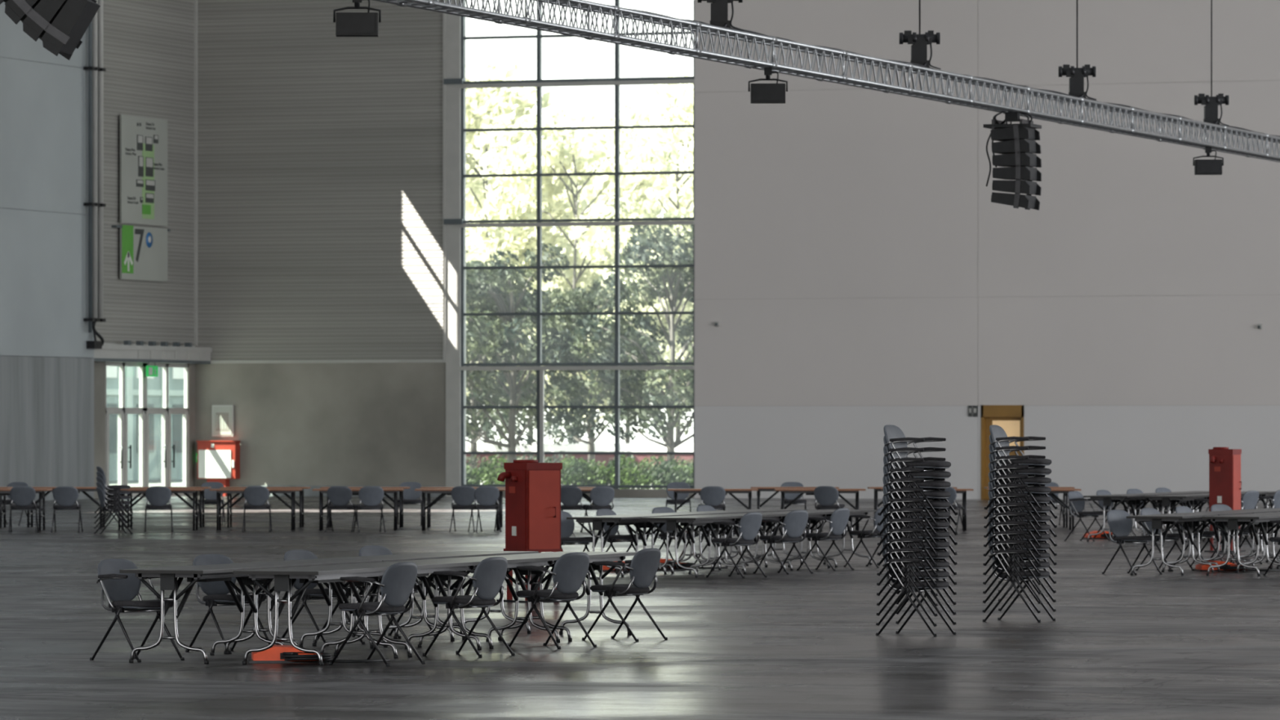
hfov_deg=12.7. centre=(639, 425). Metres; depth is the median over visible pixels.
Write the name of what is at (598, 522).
folding table
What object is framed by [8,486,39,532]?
chair
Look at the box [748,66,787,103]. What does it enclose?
light
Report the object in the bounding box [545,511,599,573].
chair
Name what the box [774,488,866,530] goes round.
trestle table
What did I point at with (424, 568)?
folding table
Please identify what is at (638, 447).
wall
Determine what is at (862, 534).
chair
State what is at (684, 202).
tree
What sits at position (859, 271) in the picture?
wall
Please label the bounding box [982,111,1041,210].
speaker
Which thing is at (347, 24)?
light
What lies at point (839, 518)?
chair
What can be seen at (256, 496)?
chair
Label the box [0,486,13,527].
trestle table
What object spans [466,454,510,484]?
bush
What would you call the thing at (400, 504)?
trestle table
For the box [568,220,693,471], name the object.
tree
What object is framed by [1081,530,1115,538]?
box
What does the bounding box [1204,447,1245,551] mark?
terminal
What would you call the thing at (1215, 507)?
chair
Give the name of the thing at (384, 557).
folding table
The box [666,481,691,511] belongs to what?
chair
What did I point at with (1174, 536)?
chair
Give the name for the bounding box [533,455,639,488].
bush
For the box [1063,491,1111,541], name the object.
chair
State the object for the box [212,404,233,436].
framed notice
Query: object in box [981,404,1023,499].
door
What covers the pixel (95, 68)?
pipes
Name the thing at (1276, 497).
chair
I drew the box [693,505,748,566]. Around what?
chair
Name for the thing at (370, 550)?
chair
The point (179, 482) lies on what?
ground
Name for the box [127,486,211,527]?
trestle table
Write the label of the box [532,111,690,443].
tree
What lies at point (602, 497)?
chair
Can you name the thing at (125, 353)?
entrance canopy
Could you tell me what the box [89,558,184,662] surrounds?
chair
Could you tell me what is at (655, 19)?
lighting truss
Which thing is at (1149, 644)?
floor
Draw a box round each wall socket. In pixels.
[714,321,719,326]
[1257,324,1262,328]
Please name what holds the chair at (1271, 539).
on the floor
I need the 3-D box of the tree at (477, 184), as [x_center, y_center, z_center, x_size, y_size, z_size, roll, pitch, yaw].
[-9.745,-6.667,264.996,10.359,17.479,13.355,0,0,7]
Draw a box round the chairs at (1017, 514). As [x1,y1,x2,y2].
[982,424,1057,622]
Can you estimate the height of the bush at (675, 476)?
1.290 m
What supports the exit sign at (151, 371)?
hanging from the entrance canopy
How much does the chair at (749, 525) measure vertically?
0.809 m
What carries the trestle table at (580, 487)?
on the floor
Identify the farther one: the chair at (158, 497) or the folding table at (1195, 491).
the chair at (158, 497)
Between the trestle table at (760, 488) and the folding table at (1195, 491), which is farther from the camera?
the trestle table at (760, 488)
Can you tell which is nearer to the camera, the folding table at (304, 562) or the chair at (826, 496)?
the folding table at (304, 562)
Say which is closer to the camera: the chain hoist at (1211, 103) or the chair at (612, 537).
the chair at (612, 537)
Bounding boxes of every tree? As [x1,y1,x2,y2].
[466,57,603,443]
[466,102,532,279]
[466,106,693,443]
[466,147,631,443]
[466,242,604,462]
[466,260,536,473]
[520,274,663,466]
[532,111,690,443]
[552,73,693,442]
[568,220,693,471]
[592,141,693,402]
[659,269,693,435]
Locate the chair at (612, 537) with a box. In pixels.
[593,508,643,573]
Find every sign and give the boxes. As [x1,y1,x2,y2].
[111,224,170,281]
[120,114,167,226]
[146,365,158,377]
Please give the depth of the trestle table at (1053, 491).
101.97 m
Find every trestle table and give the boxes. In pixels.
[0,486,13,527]
[0,488,52,530]
[26,486,105,527]
[118,488,204,530]
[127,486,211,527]
[209,488,302,530]
[220,486,311,527]
[311,488,404,530]
[320,486,409,527]
[414,488,505,530]
[420,486,505,527]
[560,486,595,500]
[580,488,594,504]
[667,488,758,512]
[750,486,839,519]
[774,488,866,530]
[866,486,956,527]
[881,488,973,530]
[984,486,1075,527]
[987,488,1080,530]
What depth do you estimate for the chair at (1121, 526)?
72.31 m
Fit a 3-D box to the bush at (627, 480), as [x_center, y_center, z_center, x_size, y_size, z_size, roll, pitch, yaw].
[-0.951,1.448,157.882,2.469,1.290,1.861,0,0,0]
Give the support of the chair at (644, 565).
on the floor
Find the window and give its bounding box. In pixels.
[443,0,694,488]
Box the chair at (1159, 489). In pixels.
[1155,487,1176,533]
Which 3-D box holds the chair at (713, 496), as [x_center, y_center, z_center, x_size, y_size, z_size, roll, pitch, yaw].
[1.253,1.472,100.631,0.500,0.809,0.584,0,0,-5]
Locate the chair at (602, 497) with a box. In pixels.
[580,486,614,532]
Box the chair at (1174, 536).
[1135,507,1193,571]
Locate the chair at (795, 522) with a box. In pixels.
[753,510,813,574]
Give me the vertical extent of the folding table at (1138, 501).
0.738 m
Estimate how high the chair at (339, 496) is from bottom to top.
0.809 m
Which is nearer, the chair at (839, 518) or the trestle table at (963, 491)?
the chair at (839, 518)
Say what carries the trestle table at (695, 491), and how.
on the floor
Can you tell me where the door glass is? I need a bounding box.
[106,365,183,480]
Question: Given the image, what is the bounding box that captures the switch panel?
[968,405,977,416]
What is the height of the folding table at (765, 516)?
0.738 m
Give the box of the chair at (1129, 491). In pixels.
[1126,488,1164,535]
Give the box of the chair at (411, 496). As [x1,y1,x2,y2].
[397,481,422,524]
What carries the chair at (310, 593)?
on the floor
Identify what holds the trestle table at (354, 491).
on the floor
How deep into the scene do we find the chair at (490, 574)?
46.59 m
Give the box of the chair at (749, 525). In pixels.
[706,511,767,577]
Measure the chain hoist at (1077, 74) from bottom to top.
19.018 m
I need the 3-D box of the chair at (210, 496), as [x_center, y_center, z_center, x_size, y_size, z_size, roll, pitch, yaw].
[-8.014,1.472,107.665,0.500,0.809,0.584,0,0,1]
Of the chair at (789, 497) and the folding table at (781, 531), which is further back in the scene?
the chair at (789, 497)
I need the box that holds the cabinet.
[195,440,240,495]
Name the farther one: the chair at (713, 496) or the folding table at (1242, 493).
the chair at (713, 496)
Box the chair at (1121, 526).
[1102,510,1162,574]
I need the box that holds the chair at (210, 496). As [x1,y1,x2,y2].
[197,481,226,524]
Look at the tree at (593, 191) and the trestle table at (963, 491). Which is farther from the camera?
the tree at (593, 191)
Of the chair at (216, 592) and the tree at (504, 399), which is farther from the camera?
the tree at (504, 399)
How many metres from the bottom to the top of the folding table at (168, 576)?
0.738 m
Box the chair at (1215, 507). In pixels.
[1209,504,1262,564]
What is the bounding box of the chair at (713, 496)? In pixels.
[697,486,725,510]
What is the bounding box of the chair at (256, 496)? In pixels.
[241,485,272,532]
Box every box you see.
[247,644,389,663]
[596,560,685,571]
[659,558,728,568]
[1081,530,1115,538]
[1193,560,1279,571]
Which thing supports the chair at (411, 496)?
on the floor
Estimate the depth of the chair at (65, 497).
100.27 m
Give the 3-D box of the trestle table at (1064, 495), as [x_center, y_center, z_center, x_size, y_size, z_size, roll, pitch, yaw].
[7.115,1.503,105.263,1.600,0.736,0.800,0,0,0]
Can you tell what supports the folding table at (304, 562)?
on the floor
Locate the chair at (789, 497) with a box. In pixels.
[780,481,807,524]
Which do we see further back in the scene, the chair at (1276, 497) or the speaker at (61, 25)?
the chair at (1276, 497)
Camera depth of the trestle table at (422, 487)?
104.93 m
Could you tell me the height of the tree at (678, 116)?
17.479 m
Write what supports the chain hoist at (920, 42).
hanging from the ceiling
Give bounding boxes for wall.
[0,1,93,500]
[93,0,197,498]
[195,0,466,497]
[466,443,693,475]
[502,0,1279,500]
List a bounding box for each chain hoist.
[697,0,743,31]
[899,0,941,69]
[1057,0,1096,100]
[1194,0,1229,126]
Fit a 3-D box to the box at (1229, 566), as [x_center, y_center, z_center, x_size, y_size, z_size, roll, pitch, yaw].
[7.684,1.805,73.656,1.107,0.130,0.741,0,0,-6]
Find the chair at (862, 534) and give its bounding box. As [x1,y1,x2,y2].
[844,506,883,568]
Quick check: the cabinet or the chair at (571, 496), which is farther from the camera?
the cabinet
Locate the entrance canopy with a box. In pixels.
[93,340,212,364]
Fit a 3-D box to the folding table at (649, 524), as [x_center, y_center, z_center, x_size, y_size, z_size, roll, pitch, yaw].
[0.369,1.504,73.321,0.720,0.738,1.800,0,0,20]
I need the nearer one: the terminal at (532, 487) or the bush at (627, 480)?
the terminal at (532, 487)
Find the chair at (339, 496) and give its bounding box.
[324,485,359,532]
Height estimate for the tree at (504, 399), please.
8.056 m
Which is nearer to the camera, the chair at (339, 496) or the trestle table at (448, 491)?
the chair at (339, 496)
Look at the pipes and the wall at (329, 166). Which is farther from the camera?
the wall at (329, 166)
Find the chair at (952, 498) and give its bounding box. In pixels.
[941,486,964,532]
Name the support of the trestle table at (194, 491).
on the floor
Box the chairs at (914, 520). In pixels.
[875,424,958,636]
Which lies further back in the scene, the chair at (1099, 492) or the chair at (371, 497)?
the chair at (371, 497)
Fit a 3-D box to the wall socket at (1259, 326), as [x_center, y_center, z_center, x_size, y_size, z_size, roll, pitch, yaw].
[15.319,-2.438,142.440,0.100,0.120,0.141,0,0,20]
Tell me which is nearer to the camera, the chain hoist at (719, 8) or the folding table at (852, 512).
the chain hoist at (719, 8)
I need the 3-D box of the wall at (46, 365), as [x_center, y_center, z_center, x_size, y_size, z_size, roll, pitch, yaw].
[-40.173,-11.130,74.263,0.620,26.000,151.868,0,0,20]
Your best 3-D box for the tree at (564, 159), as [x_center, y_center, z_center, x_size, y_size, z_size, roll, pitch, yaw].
[-2.225,-5.548,236.579,14.129,15.240,13.316,0,0,-20]
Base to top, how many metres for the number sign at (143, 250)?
1.392 m
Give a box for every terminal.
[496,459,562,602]
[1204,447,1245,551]
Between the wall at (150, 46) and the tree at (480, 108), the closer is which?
the wall at (150, 46)
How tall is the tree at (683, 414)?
8.056 m
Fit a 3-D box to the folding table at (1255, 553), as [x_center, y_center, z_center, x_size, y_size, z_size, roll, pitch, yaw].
[8.563,1.504,77.521,0.720,0.738,1.800,0,0,21]
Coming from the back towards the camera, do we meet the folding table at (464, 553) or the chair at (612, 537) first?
the chair at (612, 537)
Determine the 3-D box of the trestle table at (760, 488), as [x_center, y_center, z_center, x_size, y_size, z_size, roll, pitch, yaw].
[2.827,1.503,105.263,1.600,0.736,0.800,0,0,0]
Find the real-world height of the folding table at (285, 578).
0.738 m
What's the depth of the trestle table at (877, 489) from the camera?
104.95 m
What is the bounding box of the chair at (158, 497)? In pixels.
[143,486,173,532]
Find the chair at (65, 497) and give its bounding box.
[50,486,83,532]
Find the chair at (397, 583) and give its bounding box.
[328,562,425,666]
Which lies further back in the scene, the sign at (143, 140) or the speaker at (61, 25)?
the sign at (143, 140)
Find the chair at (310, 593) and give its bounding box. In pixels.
[276,549,365,645]
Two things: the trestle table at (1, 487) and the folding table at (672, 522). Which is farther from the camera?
the trestle table at (1, 487)
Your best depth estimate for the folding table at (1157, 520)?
71.82 m
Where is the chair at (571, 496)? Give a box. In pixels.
[560,486,592,532]
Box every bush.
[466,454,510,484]
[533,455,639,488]
[562,454,649,488]
[607,455,693,488]
[649,458,693,488]
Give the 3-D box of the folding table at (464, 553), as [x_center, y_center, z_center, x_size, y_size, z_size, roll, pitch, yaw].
[-1.567,1.504,51.021,0.720,0.738,1.800,0,0,21]
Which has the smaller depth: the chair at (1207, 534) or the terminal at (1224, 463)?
the chair at (1207, 534)
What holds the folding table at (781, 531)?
on the floor
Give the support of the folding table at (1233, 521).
on the floor
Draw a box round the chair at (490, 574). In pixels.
[422,556,515,657]
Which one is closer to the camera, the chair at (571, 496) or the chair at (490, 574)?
the chair at (490, 574)
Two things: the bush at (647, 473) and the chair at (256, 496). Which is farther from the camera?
the bush at (647, 473)
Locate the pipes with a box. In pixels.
[82,0,106,348]
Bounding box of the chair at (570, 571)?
[507,552,596,648]
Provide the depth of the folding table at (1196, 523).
73.77 m
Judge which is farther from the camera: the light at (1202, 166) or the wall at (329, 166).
the wall at (329, 166)
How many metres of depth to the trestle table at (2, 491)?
102.09 m
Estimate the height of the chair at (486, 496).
0.809 m
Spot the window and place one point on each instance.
(617, 81)
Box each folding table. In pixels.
[119,564,296,663]
[223,559,382,653]
[233,565,398,665]
[311,555,462,647]
[326,560,481,657]
[390,551,538,639]
[409,555,559,648]
[496,551,637,640]
[566,515,671,577]
[622,512,719,573]
[640,515,742,577]
[671,511,764,569]
[696,513,787,573]
[719,509,807,566]
[742,511,833,570]
[787,509,876,567]
[1083,494,1155,541]
[1118,493,1183,535]
[1126,514,1217,575]
[1142,494,1208,542]
[1145,492,1208,535]
[1167,511,1253,572]
[1176,490,1209,529]
[1182,493,1241,540]
[1200,492,1267,536]
[1202,514,1279,576]
[1210,510,1279,568]
[1236,508,1279,564]
[1240,491,1275,536]
[1242,512,1279,572]
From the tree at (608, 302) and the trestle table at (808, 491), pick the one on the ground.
the tree at (608, 302)
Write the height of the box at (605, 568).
0.130 m
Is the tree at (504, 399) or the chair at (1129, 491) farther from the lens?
the tree at (504, 399)
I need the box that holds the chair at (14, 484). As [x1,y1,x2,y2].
[1,481,31,525]
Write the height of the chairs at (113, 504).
1.165 m
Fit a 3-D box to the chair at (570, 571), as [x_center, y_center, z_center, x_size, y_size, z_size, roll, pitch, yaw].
[-0.740,1.472,48.447,0.584,0.809,0.560,0,0,39]
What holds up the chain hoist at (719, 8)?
hanging from the ceiling
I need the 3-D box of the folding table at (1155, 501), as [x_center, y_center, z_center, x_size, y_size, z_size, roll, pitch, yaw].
[8.991,1.504,96.421,0.720,0.738,1.800,0,0,21]
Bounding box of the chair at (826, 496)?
[813,485,848,531]
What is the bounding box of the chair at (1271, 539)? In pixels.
[1262,520,1279,575]
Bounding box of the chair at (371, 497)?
[352,486,386,532]
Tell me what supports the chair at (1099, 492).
on the floor
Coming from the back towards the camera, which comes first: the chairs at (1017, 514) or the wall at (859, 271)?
the wall at (859, 271)
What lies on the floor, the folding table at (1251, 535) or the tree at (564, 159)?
the folding table at (1251, 535)
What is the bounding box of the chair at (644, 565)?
[582,547,667,641]
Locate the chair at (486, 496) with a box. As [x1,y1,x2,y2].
[467,485,501,532]
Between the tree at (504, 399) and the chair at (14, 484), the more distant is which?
the tree at (504, 399)
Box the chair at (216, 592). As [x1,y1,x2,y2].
[185,554,270,653]
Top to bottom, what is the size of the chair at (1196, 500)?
0.809 m
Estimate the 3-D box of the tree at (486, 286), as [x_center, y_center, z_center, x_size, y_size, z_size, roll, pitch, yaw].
[-3.809,-1.669,169.793,5.814,7.486,5.684,0,0,3]
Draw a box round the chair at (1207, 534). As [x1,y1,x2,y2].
[1173,506,1223,566]
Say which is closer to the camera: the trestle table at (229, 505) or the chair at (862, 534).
the chair at (862, 534)
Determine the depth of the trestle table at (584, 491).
101.97 m
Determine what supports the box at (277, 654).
on the floor
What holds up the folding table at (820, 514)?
on the floor
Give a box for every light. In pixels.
[333,0,381,36]
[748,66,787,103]
[1192,146,1223,174]
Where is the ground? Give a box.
[109,478,651,488]
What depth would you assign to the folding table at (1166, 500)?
92.06 m
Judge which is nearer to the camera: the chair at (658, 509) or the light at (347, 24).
the light at (347, 24)
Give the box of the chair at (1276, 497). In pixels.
[1246,489,1279,537]
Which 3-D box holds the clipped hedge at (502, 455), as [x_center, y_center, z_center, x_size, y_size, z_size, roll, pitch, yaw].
[-1.985,1.437,180.019,11.660,1.381,1.974,0,0,0]
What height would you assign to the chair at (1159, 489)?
0.809 m
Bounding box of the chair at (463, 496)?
[448,485,482,532]
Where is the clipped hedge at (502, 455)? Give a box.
[466,450,693,484]
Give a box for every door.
[105,361,188,497]
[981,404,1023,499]
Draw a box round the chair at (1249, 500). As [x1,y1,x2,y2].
[1240,490,1262,540]
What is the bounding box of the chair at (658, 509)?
[652,506,703,568]
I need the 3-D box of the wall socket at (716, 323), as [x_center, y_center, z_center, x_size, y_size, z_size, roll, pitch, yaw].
[1.957,-2.588,147.330,0.100,0.120,0.141,0,0,20]
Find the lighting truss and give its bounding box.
[372,0,1279,162]
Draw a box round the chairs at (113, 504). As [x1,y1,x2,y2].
[93,466,133,533]
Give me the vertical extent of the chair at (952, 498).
0.809 m
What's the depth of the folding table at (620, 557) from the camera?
51.04 m
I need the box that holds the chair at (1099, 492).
[1093,489,1136,537]
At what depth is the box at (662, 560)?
74.72 m
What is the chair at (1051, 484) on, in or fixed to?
on the floor
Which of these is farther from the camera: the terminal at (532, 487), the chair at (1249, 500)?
the chair at (1249, 500)
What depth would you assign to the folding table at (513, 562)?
49.32 m
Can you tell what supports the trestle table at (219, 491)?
on the floor
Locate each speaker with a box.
[0,0,100,60]
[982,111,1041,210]
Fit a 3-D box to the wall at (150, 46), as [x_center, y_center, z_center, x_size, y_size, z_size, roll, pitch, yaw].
[-13.123,-11.130,148.807,0.190,26.000,7.732,0,0,20]
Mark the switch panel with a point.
(970, 407)
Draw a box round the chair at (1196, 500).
[1187,498,1216,542]
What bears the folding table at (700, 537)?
on the floor
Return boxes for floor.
[0,495,1279,719]
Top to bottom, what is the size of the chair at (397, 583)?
0.809 m
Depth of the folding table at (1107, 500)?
92.40 m
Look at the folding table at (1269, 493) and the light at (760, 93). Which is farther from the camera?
the folding table at (1269, 493)
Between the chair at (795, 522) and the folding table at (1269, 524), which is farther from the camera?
the folding table at (1269, 524)
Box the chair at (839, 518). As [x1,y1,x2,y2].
[796,507,853,571]
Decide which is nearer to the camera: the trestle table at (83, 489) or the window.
the trestle table at (83, 489)
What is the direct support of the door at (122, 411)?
in the wall at (150, 46)
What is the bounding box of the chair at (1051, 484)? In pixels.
[1043,481,1062,524]
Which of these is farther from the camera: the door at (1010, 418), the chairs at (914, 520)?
the door at (1010, 418)
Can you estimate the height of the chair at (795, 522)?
0.809 m
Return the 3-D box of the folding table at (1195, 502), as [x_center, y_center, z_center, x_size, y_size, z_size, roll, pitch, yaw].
[9.280,1.504,94.388,0.720,0.738,1.800,0,0,20]
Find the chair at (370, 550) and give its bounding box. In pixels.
[351,545,435,638]
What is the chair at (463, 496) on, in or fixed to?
on the floor

